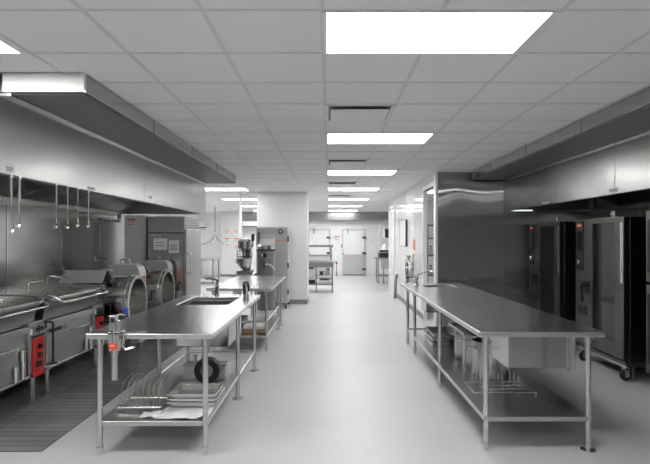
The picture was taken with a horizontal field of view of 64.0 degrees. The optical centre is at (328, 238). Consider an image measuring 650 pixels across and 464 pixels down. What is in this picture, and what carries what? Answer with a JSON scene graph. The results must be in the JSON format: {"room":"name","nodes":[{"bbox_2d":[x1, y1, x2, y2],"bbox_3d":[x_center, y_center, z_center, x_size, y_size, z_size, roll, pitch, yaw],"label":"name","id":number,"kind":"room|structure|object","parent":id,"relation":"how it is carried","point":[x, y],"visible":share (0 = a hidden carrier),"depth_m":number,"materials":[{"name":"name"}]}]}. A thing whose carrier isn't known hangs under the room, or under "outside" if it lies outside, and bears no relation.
{"room":"commercial kitchen","nodes":[
{"label":"commercial kitchen","id":0,"kind":"room"},
{"bbox_2d":[0,203,170,287],"bbox_3d":[-4.022,0.215,4.500,0.156,2.770,17.000,0,0,0],"label":"wall","id":1,"kind":"structure","parent":0,"point":[25,253],"depth_m":7.43,"materials":[{"name":"metal"}]},
{"bbox_2d":[100,210,122,223],"bbox_3d":[-3.765,-0.380,9.000,0.370,0.240,0.100,0,0,0],"label":"pot filler","id":2,"kind":"object","parent":1,"relation":"attached to","point":[119,215],"visible":1,"depth_m":8.98,"materials":[{"name":"metal"}]},
{"bbox_2d":[0,339,182,451],"bbox_3d":[-3.055,1.608,7.255,1.790,0.024,6.690,0,0,0],"label":"floor grate","id":3,"kind":"structure","parent":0,"point":[25,426],"depth_m":5.24,"materials":[{"name":"metal"}]},
{"bbox_2d":[0,288,56,402],"bbox_3d":[-3.251,1.018,4.542,1.098,1.154,1.323,0,0,0],"label":"pan","id":4,"kind":"object","parent":3,"relation":"on","point":[21,335],"visible":1,"depth_m":4.83,"materials":[{"name":"metal"}]},
{"bbox_2d":[37,359,41,366],"bbox_3d":[-2.820,1.210,5.065,0.010,0.060,0.090,0,0,0],"label":"switch","id":5,"kind":"object","parent":4,"relation":"attached to","point":[39,361],"depth_m":5.06,"materials":[{"name":"black plastic"}]},
{"bbox_2d":[0,275,110,394],"bbox_3d":[-3.251,1.018,5.902,1.098,1.154,1.323,0,0,0],"label":"pan","id":6,"kind":"object","parent":3,"relation":"on","point":[74,311],"visible":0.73,"depth_m":5.77,"materials":[{"name":"metal"}]},
{"bbox_2d":[48,259,155,353],"bbox_3d":[-3.134,0.930,7.219,1.213,1.332,1.032,0,0,0],"label":"kettle","id":7,"kind":"object","parent":3,"relation":"on","point":[126,285],"visible":0.38,"depth_m":6.81,"materials":[{"name":"metal"}]},
{"bbox_2d":[124,215,148,263],"bbox_3d":[-3.441,0.583,9.810,0.458,2.026,0.980,0,0,0],"label":"tall cabinet","id":8,"kind":"object","parent":3,"relation":"on","point":[135,239],"visible":0.2,"depth_m":9.32,"materials":[{"name":"metal"}]},
{"bbox_2d":[126,218,135,227],"bbox_3d":[-3.545,-0.285,9.320,0.170,0.170,0.003,0,0,0],"label":"notice","id":9,"kind":"object","parent":8,"relation":"attached to","point":[130,222],"visible":1,"depth_m":9.32,"materials":[{"name":"white paper"}]},
{"bbox_2d":[95,256,181,340],"bbox_3d":[-3.134,0.930,8.549,1.213,1.332,1.032,0,0,0],"label":"kettle","id":10,"kind":"object","parent":3,"relation":"on","point":[159,273],"visible":0.36,"depth_m":8.32,"materials":[{"name":"metal"}]},
{"bbox_2d":[147,216,200,298],"bbox_3d":[-2.840,0.598,9.720,0.740,1.996,1.060,0,0,0],"label":"fridge","id":11,"kind":"object","parent":3,"relation":"on","point":[186,264],"visible":0.42,"depth_m":9.20,"materials":[{"name":"metal"}]},
{"bbox_2d":[154,238,166,249],"bbox_3d":[-2.980,0.090,9.190,0.240,0.200,0.003,0,0,0],"label":"paper notice","id":12,"kind":"object","parent":11,"relation":"attached to","point":[159,243],"visible":1,"depth_m":9.19,"materials":[{"name":"white"}]},
{"bbox_2d":[169,240,178,252],"bbox_3d":[-2.740,0.135,9.190,0.180,0.230,0.003,0,0,0],"label":"paper notice","id":13,"kind":"object","parent":11,"relation":"attached to","point":[173,244],"visible":1,"depth_m":9.19,"materials":[{"name":"white"}]},
{"bbox_2d":[221,211,238,276],"bbox_3d":[-4.215,0.215,22.440,0.770,2.770,0.700,0,0,0],"label":"wall pier","id":14,"kind":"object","parent":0,"point":[229,219],"visible":0.61,"depth_m":22.10,"materials":[{"name":"paint"}]},
{"bbox_2d":[224,238,228,243],"bbox_3d":[-4.352,0.076,22.096,0.204,0.238,0.003,0,0,0],"label":"notice","id":15,"kind":"object","parent":14,"relation":"attached to","point":[226,240],"visible":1,"depth_m":22.10,"materials":[{"name":"white paper"}]},
{"bbox_2d":[242,221,256,225],"bbox_3d":[-3.225,-0.660,22.320,1.250,0.200,0.140,0,0,0],"label":"trim","id":16,"kind":"structure","parent":14,"relation":"attached to","point":[244,223],"depth_m":22.25,"materials":[{"name":"white"}]},
{"bbox_2d":[171,212,388,274],"bbox_3d":[-0.500,0.215,22.872,13.400,2.770,0.155,0,0,0],"label":"wall","id":17,"kind":"structure","parent":0,"point":[212,249],"depth_m":22.80,"materials":[{"name":"white"}]},
{"bbox_2d":[199,221,205,227],"bbox_3d":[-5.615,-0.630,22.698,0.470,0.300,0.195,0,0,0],"label":"notice","id":18,"kind":"object","parent":17,"relation":"attached to","point":[202,224],"depth_m":22.60,"materials":[{"name":"white"}]},
{"bbox_2d":[242,212,256,226],"bbox_3d":[-2.975,-0.845,22.595,1.550,0.650,0.390,0,0,0],"label":"trim","id":19,"kind":"structure","parent":17,"relation":"attached to","point":[246,216],"depth_m":22.40,"materials":[{"name":"metal"}]},
{"bbox_2d":[309,228,330,275],"bbox_3d":[-0.430,0.570,22.741,1.000,2.060,0.122,0,0,0],"label":"door","id":20,"kind":"structure","parent":17,"relation":"in","point":[316,236],"depth_m":22.73,"materials":[{"name":"grey"}]},
{"bbox_2d":[309,212,388,219],"bbox_3d":[0.750,-0.995,22.545,3.700,0.350,0.490,0,0,0],"label":"trim","id":21,"kind":"structure","parent":17,"relation":"attached to","point":[312,215],"depth_m":22.30,"materials":[{"name":"metal"}]},
{"bbox_2d":[342,228,365,275],"bbox_3d":[1.095,0.570,22.741,1.070,2.060,0.122,0,0,0],"label":"door","id":22,"kind":"structure","parent":17,"relation":"in","point":[353,240],"depth_m":22.73,"materials":[{"name":"grey"}]},
{"bbox_2d":[383,228,388,238],"bbox_3d":[2.300,-0.209,19.175,0.600,0.419,0.350,0,0,0],"label":"microwave","id":23,"kind":"object","parent":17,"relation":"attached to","point":[385,230],"visible":0.38,"depth_m":19.00,"materials":[{"name":"white"}]},
{"bbox_2d":[257,191,308,303],"bbox_3d":[-1.155,0.215,13.350,1.240,2.770,1.110,0,0,0],"label":"wall column","id":24,"kind":"structure","parent":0,"point":[290,209],"depth_m":12.80,"materials":[{"name":"paint"}]},
{"bbox_2d":[0,0,649,211],"bbox_3d":[-0.500,-1.218,9.500,13.400,0.104,27.400,0,0,0],"label":"ceiling","id":25,"kind":"structure","parent":0,"point":[248,85],"depth_m":3.72,"materials":[{"name":"tile"}]},
{"bbox_2d":[0,35,30,54],"bbox_3d":[-2.490,-1.163,2.962,1.228,0.010,0.614,0,0,0],"label":"recessed light","id":26,"kind":"object","parent":25,"relation":"in","point":[7,47],"visible":1,"depth_m":3.17,"materials":[{"name":"white"}]},
{"bbox_2d":[0,41,18,52],"bbox_3d":[-2.504,-1.163,2.952,1.156,0.008,0.578,0,0,0],"label":"diffuser","id":27,"kind":"object","parent":26,"relation":"attached to","point":[5,47],"depth_m":3.16,"materials":[{"name":"white"}]},
{"bbox_2d":[0,73,235,215],"bbox_3d":[-2.829,-0.797,6.635,2.241,0.734,6.050,0,0,0],"label":"exhaust hood","id":28,"kind":"object","parent":25,"relation":"attached to","point":[62,129],"visible":0.98,"depth_m":4.91,"materials":[{"name":"metal"}]},
{"bbox_2d":[8,174,13,233],"bbox_3d":[-2.276,-0.248,3.721,0.022,0.429,0.058,0,0,0],"label":"hook","id":29,"kind":"object","parent":28,"relation":"hanging from","point":[10,175],"visible":1,"depth_m":3.72,"materials":[{"name":"metal"}]},
{"bbox_2d":[15,176,20,228],"bbox_3d":[-2.276,-0.268,3.805,0.022,0.389,0.064,0,0,0],"label":"hook","id":30,"kind":"object","parent":28,"relation":"hanging from","point":[18,177],"visible":1,"depth_m":3.81,"materials":[{"name":"metal"}]},
{"bbox_2d":[53,183,57,228],"bbox_3d":[-2.276,-0.273,4.328,0.022,0.378,0.058,0,0,0],"label":"hook","id":31,"kind":"object","parent":28,"relation":"hanging from","point":[55,184],"visible":1,"depth_m":4.33,"materials":[{"name":"metal"}]},
{"bbox_2d":[65,186,68,228],"bbox_3d":[-2.276,-0.273,4.518,0.022,0.378,0.058,0,0,0],"label":"hook","id":32,"kind":"object","parent":28,"relation":"hanging from","point":[67,187],"visible":1,"depth_m":4.53,"materials":[{"name":"metal"}]},
{"bbox_2d":[75,188,78,227],"bbox_3d":[-2.276,-0.283,4.698,0.022,0.358,0.058,0,0,0],"label":"hook","id":33,"kind":"object","parent":28,"relation":"hanging from","point":[77,189],"visible":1,"depth_m":4.71,"materials":[{"name":"metal"}]},
{"bbox_2d":[86,190,89,227],"bbox_3d":[-2.276,-0.283,4.908,0.022,0.358,0.058,0,0,0],"label":"hook","id":34,"kind":"object","parent":28,"relation":"hanging from","point":[88,191],"visible":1,"depth_m":4.91,"materials":[{"name":"metal"}]},
{"bbox_2d":[201,207,223,244],"bbox_3d":[-4.445,-0.465,19.000,1.212,1.398,0.100,0,0,0],"label":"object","id":35,"kind":"object","parent":25,"relation":"hanging from","point":[215,232],"visible":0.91,"depth_m":19.00,"materials":[{"name":"grey metal"}]},
{"bbox_2d":[206,188,250,190],"bbox_3d":[-2.490,-1.163,12.172,1.228,0.010,0.614,0,0,0],"label":"recessed light","id":36,"kind":"object","parent":25,"relation":"in","point":[207,189],"visible":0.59,"depth_m":12.18,"materials":[{"name":"white"}]},
{"bbox_2d":[221,198,256,199],"bbox_3d":[-2.490,-1.163,15.242,1.228,0.010,0.614,0,0,0],"label":"recessed light","id":37,"kind":"object","parent":25,"relation":"in","point":[221,198],"visible":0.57,"depth_m":14.94,"materials":[{"name":"white"}]},
{"bbox_2d":[224,199,256,199],"bbox_3d":[-2.504,-1.163,15.232,1.156,0.008,0.578,0,0,0],"label":"diffuser","id":38,"kind":"object","parent":37,"relation":"attached to","point":[224,199],"depth_m":15.26,"materials":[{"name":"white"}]},
{"bbox_2d":[242,205,256,206],"bbox_3d":[-2.490,-1.163,18.312,1.228,0.010,0.614,0,0,0],"label":"recessed light","id":39,"kind":"object","parent":25,"relation":"in","point":[242,205],"visible":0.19,"depth_m":18.27,"materials":[{"name":"white"}]},
{"bbox_2d":[328,195,350,197],"bbox_3d":[0.273,-1.149,14.014,0.614,0.041,0.614,0,0,0],"label":"ceiling vent","id":40,"kind":"object","parent":25,"relation":"in","point":[330,196],"visible":1,"depth_m":13.93,"materials":[{"name":"white"}]},
{"bbox_2d":[327,182,356,186],"bbox_3d":[0.273,-1.149,10.944,0.614,0.041,0.614,0,0,0],"label":"ceiling vent","id":41,"kind":"object","parent":25,"relation":"in","point":[331,184],"visible":1,"depth_m":10.91,"materials":[{"name":"white"}]},
{"bbox_2d":[328,210,357,210],"bbox_3d":[0.580,-1.163,21.382,1.228,0.010,0.614,0,0,0],"label":"recessed light","id":42,"kind":"object","parent":25,"relation":"in","point":[328,210],"visible":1,"depth_m":21.15,"materials":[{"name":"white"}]},
{"bbox_2d":[328,205,362,206],"bbox_3d":[0.580,-1.163,18.312,1.228,0.010,0.614,0,0,0],"label":"recessed light","id":43,"kind":"object","parent":25,"relation":"in","point":[328,205],"visible":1,"depth_m":18.27,"materials":[{"name":"white"}]},
{"bbox_2d":[329,206,360,206],"bbox_3d":[0.566,-1.163,18.302,1.156,0.008,0.578,0,0,0],"label":"diffuser","id":44,"kind":"object","parent":43,"relation":"attached to","point":[329,206],"depth_m":18.54,"materials":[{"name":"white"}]},
{"bbox_2d":[327,159,368,166],"bbox_3d":[0.273,-1.149,7.874,0.614,0.041,0.614,0,0,0],"label":"ceiling vent","id":45,"kind":"object","parent":25,"relation":"in","point":[330,162],"visible":1,"depth_m":7.77,"materials":[{"name":"white"}]},
{"bbox_2d":[328,198,370,199],"bbox_3d":[0.580,-1.163,15.242,1.228,0.010,0.614,0,0,0],"label":"recessed light","id":46,"kind":"object","parent":25,"relation":"in","point":[328,198],"visible":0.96,"depth_m":14.94,"materials":[{"name":"white"}]},
{"bbox_2d":[329,199,367,199],"bbox_3d":[0.566,-1.163,15.232,1.156,0.008,0.578,0,0,0],"label":"diffuser","id":47,"kind":"object","parent":46,"relation":"attached to","point":[329,199],"depth_m":15.26,"materials":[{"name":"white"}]},
{"bbox_2d":[328,188,380,190],"bbox_3d":[0.580,-1.163,12.172,1.228,0.010,0.614,0,0,0],"label":"recessed light","id":48,"kind":"object","parent":25,"relation":"in","point":[329,189],"visible":1,"depth_m":12.18,"materials":[{"name":"white"}]},
{"bbox_2d":[325,104,395,122],"bbox_3d":[0.273,-1.149,4.804,0.614,0.041,0.614,0,0,0],"label":"ceiling vent","id":49,"kind":"object","parent":25,"relation":"in","point":[335,113],"visible":1,"depth_m":4.67,"materials":[{"name":"white"}]},
{"bbox_2d":[327,170,399,174],"bbox_3d":[0.580,-1.163,9.102,1.228,0.010,0.614,0,0,0],"label":"recessed light","id":50,"kind":"object","parent":25,"relation":"in","point":[329,172],"visible":1,"depth_m":9.06,"materials":[{"name":"white"}]},
{"bbox_2d":[326,133,436,143],"bbox_3d":[0.580,-1.163,6.032,1.228,0.010,0.614,0,0,0],"label":"recessed light","id":51,"kind":"object","parent":25,"relation":"in","point":[331,138],"visible":1,"depth_m":6.00,"materials":[{"name":"white"}]},
{"bbox_2d":[322,11,562,54],"bbox_3d":[0.580,-1.163,2.962,1.228,0.010,0.614,0,0,0],"label":"recessed light","id":52,"kind":"object","parent":25,"relation":"in","point":[344,32],"visible":1,"depth_m":2.90,"materials":[{"name":"white"}]},
{"bbox_2d":[470,87,649,212],"bbox_3d":[3.522,-0.807,6.335,2.156,0.714,5.470,0,0,0],"label":"exhaust hood","id":53,"kind":"object","parent":25,"relation":"attached to","point":[599,162],"visible":1,"depth_m":6.07,"materials":[{"name":"metal"}]},
{"bbox_2d":[0,275,649,463],"bbox_3d":[-0.500,1.650,9.500,13.400,0.100,27.400,0,0,0],"label":"floor","id":54,"kind":"structure","parent":0,"point":[340,381],"depth_m":4.82,"materials":[{"name":"concrete"}]},
{"bbox_2d":[85,295,259,454],"bbox_3d":[-1.315,1.145,5.120,0.931,0.910,2.660,0,0,0],"label":"work table","id":55,"kind":"object","parent":54,"relation":"on","point":[207,322],"visible":0.89,"depth_m":4.44,"materials":[{"name":"metal"}]},
{"bbox_2d":[108,307,149,379],"bbox_3d":[-1.464,0.755,3.805,0.274,0.520,0.147,0,0,-9],"label":"can opener","id":56,"kind":"object","parent":55,"relation":"attached to","point":[115,336],"visible":1,"depth_m":3.74,"materials":[{"name":"metal"}]},
{"bbox_2d":[117,372,169,410],"bbox_3d":[-1.483,1.220,4.205,0.363,0.258,0.270,0,0,0],"label":"wire rack","id":57,"kind":"object","parent":55,"relation":"on","point":[168,374],"visible":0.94,"depth_m":4.10,"materials":[{"name":"metal"}]},
{"bbox_2d":[139,401,218,418],"bbox_3d":[-1.169,1.331,4.093,0.522,0.025,0.429,0,0,0],"label":"cleaning cloth","id":58,"kind":"object","parent":55,"relation":"on","point":[169,412],"visible":0.66,"depth_m":3.99,"materials":[{"name":"fabric"}]},
{"bbox_2d":[166,391,224,406],"bbox_3d":[-1.085,1.312,4.270,0.400,0.038,0.330,0,0,0],"label":"steel pan","id":59,"kind":"object","parent":58,"relation":"on","point":[172,404],"visible":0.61,"depth_m":4.13,"materials":[{"name":"metal"}]},
{"bbox_2d":[166,387,224,401],"bbox_3d":[-1.085,1.278,4.270,0.400,0.028,0.330,0,0,0],"label":"steel pan","id":60,"kind":"object","parent":59,"relation":"on","point":[216,397],"visible":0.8,"depth_m":4.13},
{"bbox_2d":[166,383,224,397],"bbox_3d":[-1.090,1.244,4.275,0.400,0.036,0.330,0,0,0],"label":"steel pan","id":61,"kind":"object","parent":60,"relation":"on","point":[180,390],"visible":1,"depth_m":4.28,"materials":[{"name":"metal"}]},
{"bbox_2d":[182,355,229,379],"bbox_3d":[-1.192,1.240,5.065,0.425,0.219,0.180,0,0,0],"label":"box","id":62,"kind":"object","parent":55,"relation":"on","point":[188,366],"visible":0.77,"depth_m":4.98,"materials":[{"name":"metal"}]},
{"bbox_2d":[194,356,220,382],"bbox_3d":[-1.135,1.226,4.865,0.240,0.247,0.141,0,0,0],"label":"hose reel","id":63,"kind":"object","parent":55,"relation":"on","point":[214,367],"visible":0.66,"depth_m":4.81,"materials":[{"name":"rubber"}]},
{"bbox_2d":[175,300,240,346],"bbox_3d":[-1.330,0.931,5.830,0.564,0.397,0.764,0,0,0],"label":"sink basin","id":64,"kind":"object","parent":55,"relation":"in","point":[227,336],"depth_m":5.45,"materials":[{"name":"metal"}]},
{"bbox_2d":[205,278,219,295],"bbox_3d":[-1.400,0.577,6.279,0.069,0.224,0.210,0,0,30],"label":"faucet","id":65,"kind":"object","parent":55,"relation":"on","point":[216,291],"visible":1,"depth_m":6.32,"materials":[{"name":"metal"}]},
{"bbox_2d":[243,282,249,295],"bbox_3d":[-1.005,0.603,6.320,0.070,0.172,0.070,0,0,45],"label":"faucet","id":66,"kind":"object","parent":55,"relation":"on","point":[246,288],"visible":1,"depth_m":6.31,"materials":[{"name":"metal"}]},
{"bbox_2d":[201,258,220,283],"bbox_3d":[-4.815,1.150,18.850,1.570,0.900,1.100,0,0,0],"label":"bench","id":67,"kind":"object","parent":54,"relation":"on","point":[212,259],"visible":0.5,"depth_m":18.41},
{"bbox_2d":[201,260,208,276],"bbox_3d":[-4.950,1.065,18.840,1.000,0.569,0.820,0,0,0],"label":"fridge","id":68,"kind":"object","parent":67,"relation":"on","point":[204,263],"visible":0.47,"depth_m":18.73,"materials":[{"name":"metal"}]},
{"bbox_2d":[238,193,241,269],"bbox_3d":[-2.240,0.217,13.185,0.100,2.762,0.090,0,0,0],"label":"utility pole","id":69,"kind":"object","parent":54,"relation":"on","point":[240,194],"visible":0.7,"depth_m":13.17,"materials":[{"name":"white"}]},
{"bbox_2d":[231,272,257,315],"bbox_3d":[-1.725,1.150,10.675,0.450,0.900,0.650,0,0,0],"label":"stand","id":70,"kind":"object","parent":54,"relation":"on","point":[252,273],"visible":0.26,"depth_m":10.40,"materials":[{"name":"metal"}]},
{"bbox_2d":[236,234,254,273],"bbox_3d":[-1.710,0.299,10.667,0.380,0.798,0.507,0,0,0],"label":"mixer","id":71,"kind":"object","parent":70,"relation":"on","point":[245,245],"visible":1,"depth_m":10.53,"materials":[{"name":"grey metal"}]},
{"bbox_2d":[236,258,251,268],"bbox_3d":[-1.720,0.497,10.580,0.330,0.205,0.330,0,0,0],"label":"mixing bowl","id":72,"kind":"object","parent":71,"relation":"on","point":[244,263],"depth_m":10.48,"materials":[{"name":"metal"}]},
{"bbox_2d":[206,276,285,350],"bbox_3d":[-1.265,1.145,8.530,0.910,0.910,2.500,0,0,0],"label":"work table","id":73,"kind":"object","parent":54,"relation":"on","point":[266,284],"visible":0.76,"depth_m":8.06,"materials":[{"name":"metal"}]},
{"bbox_2d":[241,315,247,327],"bbox_3d":[-1.435,1.304,8.250,0.230,0.129,0.500,0,0,0],"label":"tub","id":74,"kind":"object","parent":73,"relation":"on","point":[243,317],"visible":0.33,"depth_m":8.32,"materials":[{"name":"grey plastic"}]},
{"bbox_2d":[242,323,264,333],"bbox_3d":[-1.090,1.313,7.700,0.340,0.112,0.400,0,0,0],"label":"cardboard box","id":75,"kind":"object","parent":73,"relation":"on","point":[247,328],"visible":0.71,"depth_m":7.51,"materials":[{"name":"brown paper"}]},
{"bbox_2d":[256,239,275,313],"bbox_3d":[-1.348,0.799,11.136,0.428,1.598,0.542,0,0,0],"label":"machine","id":76,"kind":"object","parent":54,"relation":"on","point":[265,249],"visible":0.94,"depth_m":11.04,"materials":[{"name":"grey metal"}]},
{"bbox_2d":[256,227,290,308],"bbox_3d":[-1.288,0.664,12.254,0.745,1.868,0.992,0,0,0],"label":"tall cabinet","id":77,"kind":"object","parent":54,"relation":"on","point":[282,234],"visible":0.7,"depth_m":11.82,"materials":[{"name":"grey metal"}]},
{"bbox_2d":[309,245,334,292],"bbox_3d":[-0.465,0.890,15.800,1.270,1.420,0.900,0,0,0],"label":"prep table","id":78,"kind":"object","parent":54,"relation":"on","point":[312,263],"visible":0.56,"depth_m":15.41,"materials":[{"name":"metal"}]},
{"bbox_2d":[309,268,314,277],"bbox_3d":[-0.530,1.026,15.725,0.196,0.267,0.266,0,0,0],"label":"tub","id":79,"kind":"object","parent":78,"relation":"on","point":[311,271],"visible":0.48,"depth_m":15.60,"materials":[{"name":"white"}]},
{"bbox_2d":[309,279,314,283],"bbox_3d":[-0.530,1.276,15.650,0.236,0.107,0.316,0,0,0],"label":"tub","id":80,"kind":"object","parent":78,"relation":"on","point":[311,281],"visible":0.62,"depth_m":15.50,"materials":[{"name":"black plastic"}]},
{"bbox_2d":[318,274,330,277],"bbox_3d":[-0.140,1.121,15.725,0.396,0.077,0.366,0,0,0],"label":"tub","id":81,"kind":"object","parent":78,"relation":"on","point":[319,275],"visible":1,"depth_m":15.55,"materials":[{"name":"white"}]},
{"bbox_2d":[319,279,330,283],"bbox_3d":[-0.120,1.276,15.700,0.376,0.107,0.416,0,0,0],"label":"tub","id":82,"kind":"object","parent":78,"relation":"on","point":[329,280],"visible":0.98,"depth_m":15.50,"materials":[{"name":"white plastic"}]},
{"bbox_2d":[374,221,388,283],"bbox_3d":[2.540,0.475,18.950,1.720,2.250,0.900,0,0,0],"label":"bench","id":83,"kind":"object","parent":54,"relation":"on","point":[384,260],"visible":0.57,"depth_m":18.58,"materials":[{"name":"metal"}]},
{"bbox_2d":[377,250,388,257],"bbox_3d":[2.140,0.539,18.845,0.760,0.279,0.550,0,0,0],"label":"grill","id":84,"kind":"object","parent":83,"relation":"on","point":[382,253],"visible":0.51,"depth_m":18.60,"materials":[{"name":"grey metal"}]},
{"bbox_2d":[381,244,388,249],"bbox_3d":[2.050,0.286,18.850,0.340,0.225,0.340,0,0,0],"label":"mixing bowl","id":85,"kind":"object","parent":84,"relation":"on","point":[385,246],"visible":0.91,"depth_m":18.73,"materials":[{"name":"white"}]},
{"bbox_2d":[394,274,397,298],"bbox_3d":[1.806,1.277,14.048,0.096,0.652,0.288,0,0,22],"label":"post","id":86,"kind":"object","parent":54,"relation":"on","point":[396,275],"visible":1,"depth_m":13.97,"materials":[{"name":"grey metal"}]},
{"bbox_2d":[427,224,433,282],"bbox_3d":[2.835,0.624,12.300,1.172,1.948,0.642,0,0,0],"label":"shelving rack","id":87,"kind":"object","parent":54,"relation":"on","point":[428,274],"visible":0.06,"depth_m":11.98,"materials":[{"name":"grey metal"}]},
{"bbox_2d":[429,246,432,254],"bbox_3d":[2.360,0.261,12.060,0.090,0.216,0.089,0,0,0],"label":"bottle","id":88,"kind":"object","parent":87,"relation":"on","point":[430,248],"visible":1,"depth_m":12.03,"materials":[{"name":"white"}]},
{"bbox_2d":[400,283,604,452],"bbox_3d":[1.585,1.145,6.005,0.940,0.910,4.290,0,0,0],"label":"work table","id":89,"kind":"object","parent":54,"relation":"on","point":[518,335],"visible":0.82,"depth_m":4.34,"materials":[{"name":"metal"}]},
{"bbox_2d":[413,270,432,285],"bbox_3d":[1.393,0.575,7.697,0.300,0.228,0.116,0,0,0],"label":"faucet","id":90,"kind":"object","parent":89,"relation":"on","point":[415,277],"visible":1,"depth_m":7.70,"materials":[{"name":"metal"}]},
{"bbox_2d":[421,299,436,311],"bbox_3d":[1.615,0.891,7.640,0.454,0.317,0.424,0,0,0],"label":"sink basin","id":91,"kind":"object","parent":89,"relation":"in","point":[425,306],"depth_m":7.43,"materials":[{"name":"metal"}]},
{"bbox_2d":[424,335,453,347],"bbox_3d":[1.430,1.302,6.620,0.360,0.071,0.500,0,0,0],"label":"steel pan","id":92,"kind":"object","parent":89,"relation":"on","point":[432,344],"visible":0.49,"depth_m":6.39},
{"bbox_2d":[424,331,453,341],"bbox_3d":[1.430,1.237,6.620,0.360,0.056,0.500,0,0,0],"label":"steel pan","id":93,"kind":"object","parent":92,"relation":"on","point":[433,339],"visible":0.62,"depth_m":6.39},
{"bbox_2d":[425,326,453,336],"bbox_3d":[1.440,1.179,6.600,0.360,0.056,0.500,0,0,0],"label":"steel pan","id":94,"kind":"object","parent":93,"relation":"on","point":[433,330],"visible":0.72,"depth_m":6.75,"materials":[{"name":"metal"}]},
{"bbox_2d":[450,328,462,359],"bbox_3d":[1.585,1.167,5.850,0.395,0.344,0.359,0,0,40],"label":"stock pot","id":95,"kind":"object","parent":89,"relation":"on","point":[458,346],"visible":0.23,"depth_m":5.77,"materials":[{"name":"metal"}]},
{"bbox_2d":[458,335,477,368],"bbox_3d":[1.585,1.167,5.475,0.395,0.344,0.359,0,0,40],"label":"stock pot","id":96,"kind":"object","parent":89,"relation":"on","point":[467,339],"visible":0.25,"depth_m":5.39,"materials":[{"name":"metal"}]},
{"bbox_2d":[448,323,474,334],"bbox_3d":[1.597,0.981,5.690,0.425,0.026,0.680,0,0,0],"label":"sheet pan","id":97,"kind":"object","parent":96,"relation":"on","point":[458,327],"visible":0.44,"depth_m":5.68,"materials":[{"name":"metal"}]},
{"bbox_2d":[452,324,471,332],"bbox_3d":[1.597,0.991,5.690,0.405,0.006,0.660,0,0,0],"label":"tray","id":98,"kind":"object","parent":97,"relation":"on","point":[458,327],"depth_m":5.68,"materials":[{"name":"metal"}]},
{"bbox_2d":[467,337,508,379],"bbox_3d":[1.585,1.167,5.100,0.395,0.344,0.359,0,0,40],"label":"stock pot","id":99,"kind":"object","parent":89,"relation":"on","point":[477,344],"visible":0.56,"depth_m":4.98,"materials":[{"name":"metal"}]},
{"bbox_2d":[464,370,536,395],"bbox_3d":[1.510,1.272,4.615,0.536,0.134,0.346,0,0,0],"label":"peg rack","id":100,"kind":"object","parent":89,"relation":"on","point":[476,381],"visible":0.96,"depth_m":4.67,"materials":[{"name":"metal"}]},
{"bbox_2d":[529,216,575,321],"bbox_3d":[3.715,0.624,8.000,1.009,1.948,1.160,0,0,0],"label":"oven","id":101,"kind":"object","parent":54,"relation":"on","point":[552,245],"visible":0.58,"depth_m":7.63,"materials":[{"name":"metal"}]},
{"bbox_2d":[576,211,649,381],"bbox_3d":[3.715,0.624,6.380,1.009,1.948,1.160,0,0,0],"label":"oven","id":102,"kind":"object","parent":54,"relation":"on","point":[611,282],"visible":0.92,"depth_m":5.99,"materials":[{"name":"metal"}]},
{"bbox_2d":[646,284,649,373],"bbox_3d":[3.710,1.029,4.815,0.980,1.138,1.130,0,0,0],"label":"oven","id":103,"kind":"object","parent":54,"relation":"on","point":[647,285],"visible":1,"depth_m":5.34,"materials":[{"name":"metal"}]},
{"bbox_2d":[646,211,649,281],"bbox_3d":[3.710,0.079,4.815,0.980,0.758,1.130,0,0,0],"label":"oven","id":104,"kind":"object","parent":103,"relation":"on","point":[647,212],"visible":1,"depth_m":5.34,"materials":[{"name":"metal"}]},
{"bbox_2d":[390,174,433,312],"bbox_3d":[1.909,0.215,12.650,0.063,2.770,6.900,0,0,0],"label":"wall","id":105,"kind":"structure","parent":0,"point":[408,205],"depth_m":12.30,"materials":[{"name":"paint"}]},
{"bbox_2d":[389,201,394,290],"bbox_3d":[1.905,0.215,15.450,0.110,2.770,1.400,0,0,0],"label":"trim","id":106,"kind":"structure","parent":105,"relation":"attached to","point":[392,206],"depth_m":15.90,"materials":[{"name":"white"}]},
{"bbox_2d":[399,219,407,246],"bbox_3d":[1.855,-0.144,12.980,0.050,0.648,1.070,0,0,0],"label":"board","id":107,"kind":"object","parent":105,"relation":"attached to","point":[403,224],"visible":1,"depth_m":12.81,"materials":[{"name":"white"}]},
{"bbox_2d":[405,254,413,282],"bbox_3d":[1.784,0.660,11.544,0.190,0.660,0.288,0,0,0],"label":"fire extinguisher","id":108,"kind":"object","parent":105,"relation":"attached to","point":[409,265],"visible":0.9,"depth_m":11.53,"materials":[{"name":"metal"}]},
{"bbox_2d":[397,294,422,318],"bbox_3d":[1.870,1.550,12.520,0.020,0.100,4.440,0,0,0],"label":"baseboard","id":109,"kind":"structure","parent":105,"relation":"attached to","point":[399,297],"depth_m":11.87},
{"bbox_2d":[422,181,433,319],"bbox_3d":[1.905,0.285,9.790,0.080,2.630,1.180,0,0,0],"label":"door frame","id":110,"kind":"structure","parent":105,"relation":"in","point":[427,187],"depth_m":10.29,"materials":[{"name":"white"}]},
{"bbox_2d":[434,172,437,325],"bbox_3d":[1.877,0.215,9.120,0.044,2.770,0.140,0,0,0],"label":"trim","id":111,"kind":"structure","parent":105,"relation":"attached to","point":[435,173],"depth_m":9.06,"materials":[{"name":"white"}]},
{"bbox_2d":[427,201,433,282],"bbox_3d":[3.355,0.215,16.175,2.790,2.770,0.150,0,0,0],"label":"wall","id":112,"kind":"structure","parent":0,"point":[430,204],"depth_m":16.10,"materials":[{"name":"white paint"}]},
{"bbox_2d":[438,172,591,325],"bbox_3d":[3.325,0.215,9.136,2.850,2.770,0.128,0,0,0],"label":"wall","id":113,"kind":"structure","parent":0,"point":[483,246],"depth_m":9.08,"materials":[{"name":"metal"}]},
{"bbox_2d":[592,208,649,217],"bbox_3d":[4.672,0.215,2.540,0.156,2.770,13.080,0,0,0],"label":"wall","id":114,"kind":"structure","parent":0,"point":[641,212],"depth_m":8.04,"materials":[{"name":"metal"}]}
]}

